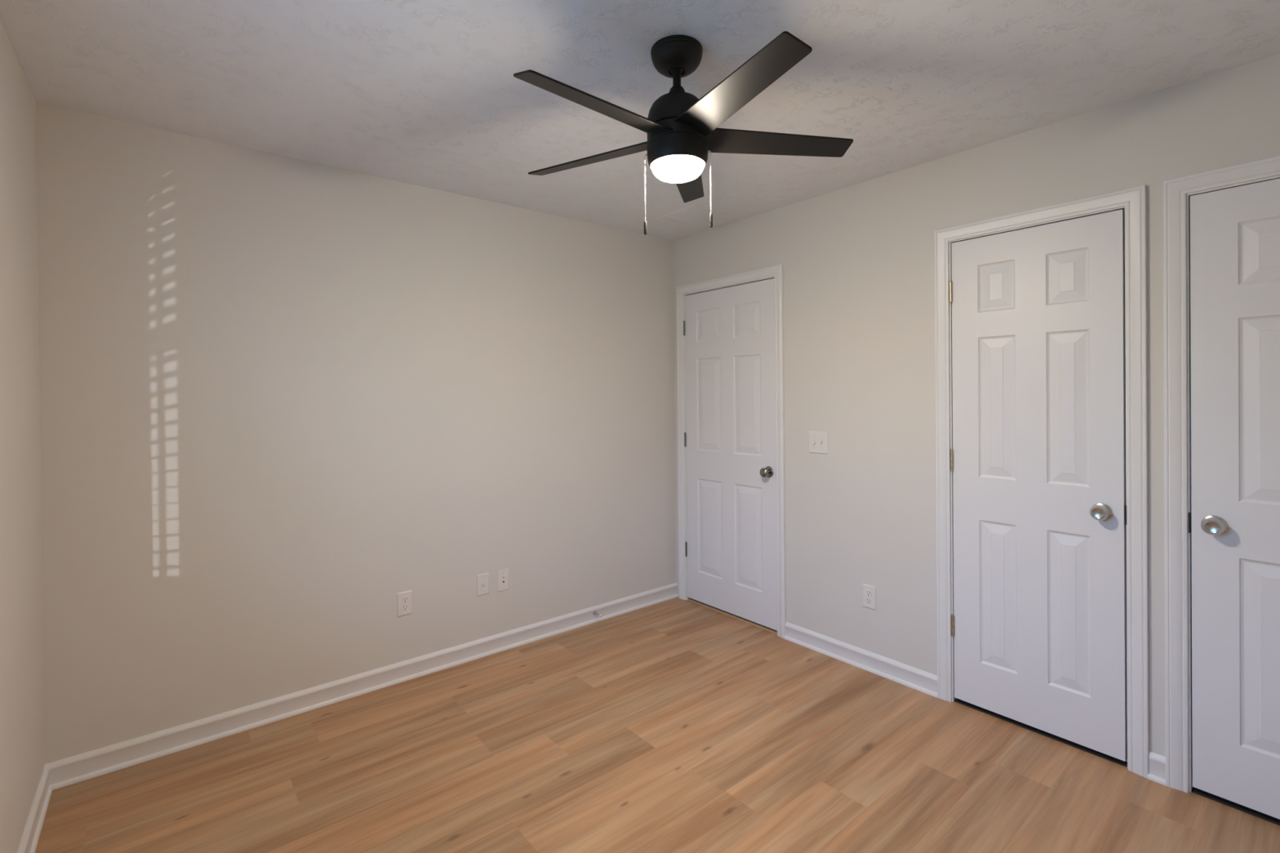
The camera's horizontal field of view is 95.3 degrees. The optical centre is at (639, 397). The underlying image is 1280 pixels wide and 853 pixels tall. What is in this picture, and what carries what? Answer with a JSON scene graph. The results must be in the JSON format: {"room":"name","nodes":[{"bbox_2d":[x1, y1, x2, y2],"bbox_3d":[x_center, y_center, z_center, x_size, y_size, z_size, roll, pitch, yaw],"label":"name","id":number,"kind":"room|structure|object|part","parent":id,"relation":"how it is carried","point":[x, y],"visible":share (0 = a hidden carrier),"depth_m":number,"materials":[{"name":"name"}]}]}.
{"room":"empty bedroom","nodes":[
{"label":"empty bedroom","id":0,"kind":"room"},
{"bbox_2d":[0,18,44,852],"bbox_3d":[-1.023,0.172,0.629,0.120,2.440,3.620,-1,0,-39],"label":"wall","id":1,"kind":"structure","parent":0,"point":[22,709],"depth_m":1.75,"materials":[{"name":"paint"}]},
{"bbox_2d":[17,764,52,852],"bbox_3d":[-0.959,1.344,0.679,0.019,0.093,3.620,-1,0,-39],"label":"baseboard","id":2,"kind":"structure","parent":1,"relation":"attached to","point":[31,834],"depth_m":1.87,"materials":[{"name":"white paint"}]},
{"bbox_2d":[35,102,675,764],"bbox_3d":[-0.653,0.154,3.338,4.126,2.440,0.100,-1,0,-39],"label":"wall","id":3,"kind":"structure","parent":0,"point":[283,399],"depth_m":2.59,"materials":[{"name":"paint"}]},
{"bbox_2d":[46,582,678,790],"bbox_3d":[-0.926,1.332,3.035,3.056,0.093,0.019,-1,0,-39],"label":"baseboard","id":4,"kind":"structure","parent":3,"relation":"attached to","point":[86,766],"depth_m":2.60,"materials":[{"name":"white paint"}]},
{"bbox_2d":[396,590,412,617],"bbox_3d":[-1.152,1.008,2.858,0.072,0.116,0.008,-1,0,-39],"label":"electrical outlet","id":5,"kind":"object","parent":3,"relation":"attached to","point":[404,599],"visible":1,"depth_m":2.85,"materials":[{"name":"white plastic"}]},
{"bbox_2d":[401,604,408,610],"bbox_3d":[-1.150,1.028,2.856,0.034,0.027,0.004,-1,0,-39],"label":"receptacle","id":6,"kind":"object","parent":5,"relation":"attached to","point":[404,607],"depth_m":2.85,"materials":[{"name":"white plastic"}]},
{"bbox_2d":[401,596,408,603],"bbox_3d":[-1.151,0.989,2.856,0.034,0.027,0.004,-1,0,-39],"label":"receptacle","id":7,"kind":"object","parent":5,"relation":"attached to","point":[404,599],"depth_m":2.85,"materials":[{"name":"white plastic"}]},
{"bbox_2d":[476,572,488,596],"bbox_3d":[-0.837,0.996,3.115,0.070,0.114,0.009,-1,0,-39],"label":"phone jack plate","id":8,"kind":"object","parent":3,"relation":"attached to","point":[482,580],"visible":1,"depth_m":3.11,"materials":[{"name":"white plastic"}]},
{"bbox_2d":[497,568,509,591],"bbox_3d":[-0.746,0.997,3.188,0.070,0.116,0.011,-1,0,-39],"label":"plate","id":9,"kind":"object","parent":3,"relation":"attached to","point":[503,575],"visible":1,"depth_m":3.19,"materials":[{"name":"white plastic"}]},
{"bbox_2d":[592,610,602,617],"bbox_3d":[-0.254,1.315,3.538,0.025,0.025,0.072,-1,0,-39],"label":"door stop","id":10,"kind":"object","parent":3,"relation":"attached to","point":[594,613],"visible":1,"depth_m":3.55,"materials":[{"name":"grey metal"}]},
{"bbox_2d":[0,0,1279,240],"bbox_3d":[0.553,-1.109,1.925,4.226,0.080,3.820,-1,0,-39],"label":"ceiling","id":11,"kind":"structure","parent":0,"point":[425,93],"depth_m":1.91,"materials":[{"name":"white paint"}]},
{"bbox_2d":[513,31,853,235],"bbox_3d":[0.095,-0.782,1.757,1.041,0.564,1.069,-1,0,-39],"label":"ceiling fan","id":12,"kind":"object","parent":11,"relation":"hanging from","point":[680,126],"visible":1,"depth_m":1.71,"materials":[{"name":"black metal"}]},
{"bbox_3d":[-0.152,-0.792,1.938,0.494,0.006,0.115,0,15,31],"label":"blade","id":13,"kind":"part","parent":12,"relation":"part of","materials":[{"name":"black wood"}]},
{"bbox_3d":[-0.113,-0.790,1.579,0.494,0.006,0.115,-1,15,-41],"label":"blade","id":14,"kind":"part","parent":12,"relation":"part of","materials":[{"name":"black wood"}]},
{"bbox_3d":[0.020,-0.642,1.782,0.012,0.206,0.006,-1,0,-2],"label":"pull chain","id":15,"kind":"part","parent":12,"relation":"part of","materials":[{"name":"white metal"}]},
{"bbox_3d":[0.177,-0.796,2.086,0.115,0.006,0.494,-16,-3,12],"label":"blade","id":16,"kind":"part","parent":12,"relation":"part of","materials":[{"name":"black wood"}]},
{"bbox_3d":[0.212,-0.659,1.782,0.012,0.194,0.006,-1,0,3],"label":"pull chain","id":17,"kind":"part","parent":12,"relation":"part of","materials":[{"name":"white metal"}]},
{"bbox_3d":[0.240,-0.793,1.506,0.115,0.006,0.494,16,-6,-23],"label":"blade","id":18,"kind":"part","parent":12,"relation":"part of","materials":[{"name":"black wood"}]},
{"bbox_3d":[0.420,-0.796,1.819,0.494,0.006,0.115,-1,-15,-5],"label":"blade","id":19,"kind":"part","parent":12,"relation":"part of","materials":[{"name":"black wood"}]},
{"bbox_2d":[35,596,1279,852],"bbox_3d":[0.576,1.409,1.938,4.226,0.084,3.820,-1,0,-39],"label":"floor","id":20,"kind":"structure","parent":0,"point":[676,725],"depth_m":2.13,"materials":[{"name":"brown wood"}]},
{"bbox_2d":[673,53,1279,756],"bbox_3d":[1.431,0.139,2.642,0.115,2.440,3.620,-1,0,-39],"label":"wall","id":21,"kind":"structure","parent":0,"point":[858,260],"depth_m":2.79,"materials":[{"name":"paint"}]},
{"bbox_2d":[683,278,777,630],"bbox_3d":[0.534,0.327,3.628,0.098,2.026,0.754,-1,0,-39],"label":"door","id":22,"kind":"structure","parent":21,"relation":"in","point":[729,332],"depth_m":3.60,"materials":[{"name":"white paint"}]},
{"bbox_3d":[0.724,0.430,3.366,0.057,0.055,0.055,-1,0,-39],"label":"knob","id":23,"kind":"part","parent":22,"relation":"part of","materials":[{"name":"silver metal"}]},
{"bbox_2d":[675,264,786,639],"bbox_3d":[0.582,0.304,3.667,0.132,2.115,0.872,-1,0,-39],"label":"trim","id":24,"kind":"structure","parent":21,"relation":"attached to","point":[776,272],"depth_m":3.36,"materials":[{"name":"white paint"}]},
{"bbox_2d":[687,598,777,634],"bbox_3d":[0.575,1.358,3.655,0.050,0.008,0.753,-1,0,-39],"label":"threshold","id":25,"kind":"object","parent":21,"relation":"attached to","point":[694,601],"depth_m":3.62,"materials":[{"name":"brown wood"}]},
{"bbox_2d":[808,431,828,454],"bbox_3d":[0.952,0.239,3.124,0.017,0.118,0.117,-1,0,-39],"label":"light switch","id":26,"kind":"object","parent":21,"relation":"attached to","point":[818,441],"visible":1,"depth_m":3.12,"materials":[{"name":"white plastic"}]},
{"bbox_2d":[862,583,875,610],"bbox_3d":[1.143,0.993,2.911,0.008,0.116,0.072,-1,0,-39],"label":"electrical outlet","id":27,"kind":"object","parent":21,"relation":"attached to","point":[868,592],"visible":1,"depth_m":2.91,"materials":[{"name":"white plastic"}]},
{"bbox_2d":[865,597,871,604],"bbox_3d":[1.141,1.012,2.910,0.004,0.027,0.034,-1,0,-39],"label":"receptacle","id":28,"kind":"object","parent":27,"relation":"attached to","point":[868,600],"depth_m":2.91,"materials":[{"name":"white plastic"}]},
{"bbox_2d":[865,590,871,595],"bbox_3d":[1.141,0.974,2.909,0.004,0.027,0.034,-1,0,-39],"label":"receptacle","id":29,"kind":"object","parent":27,"relation":"attached to","point":[868,593],"depth_m":2.91,"materials":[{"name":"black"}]},
{"bbox_2d":[784,622,1165,786],"bbox_3d":[1.679,1.312,2.252,0.019,0.093,2.707,-1,0,-39],"label":"baseboard","id":30,"kind":"structure","parent":21,"relation":"attached to","point":[924,682],"depth_m":2.87,"materials":[{"name":"white paint"}]},
{"bbox_2d":[949,209,1127,761],"bbox_3d":[1.573,0.324,2.364,0.094,2.026,0.605,-1,0,-39],"label":"door","id":31,"kind":"structure","parent":21,"relation":"in","point":[1037,454],"depth_m":2.33,"materials":[{"name":"white paint"}]},
{"bbox_3d":[1.708,0.427,2.168,0.053,0.057,0.057,-1,0,-39],"label":"knob","id":32,"kind":"part","parent":31,"relation":"part of","materials":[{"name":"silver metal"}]},
{"bbox_2d":[933,185,1149,778],"bbox_3d":[1.621,0.301,2.399,0.132,2.115,0.732,-1,0,-39],"label":"trim","id":33,"kind":"structure","parent":21,"relation":"attached to","point":[1132,201],"depth_m":2.12,"materials":[{"name":"white paint"}]},
{"bbox_2d":[1163,155,1279,793],"bbox_3d":[2.150,0.300,1.754,0.132,2.115,0.844,-1,0,-39],"label":"trim","id":34,"kind":"structure","parent":21,"relation":"attached to","point":[1177,192],"depth_m":2.01,"materials":[{"name":"white paint"}]},
{"bbox_3d":[1.897,0.428,2.010,0.031,0.070,0.005,-1,0,-39],"label":"strike plate","id":35,"kind":"part","parent":34,"relation":"part of","materials":[{"name":"black"}]},
{"bbox_2d":[1190,178,1279,819],"bbox_3d":[2.107,0.322,1.713,0.094,2.025,0.718,-1,0,-39],"label":"door","id":36,"kind":"structure","parent":21,"relation":"in","point":[1235,232],"depth_m":1.91,"materials":[{"name":"white paint"}]},
{"bbox_3d":[1.900,0.426,1.934,0.053,0.057,0.057,-1,0,-39],"label":"knob","id":37,"kind":"part","parent":36,"relation":"part of","materials":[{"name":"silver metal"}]}
]}

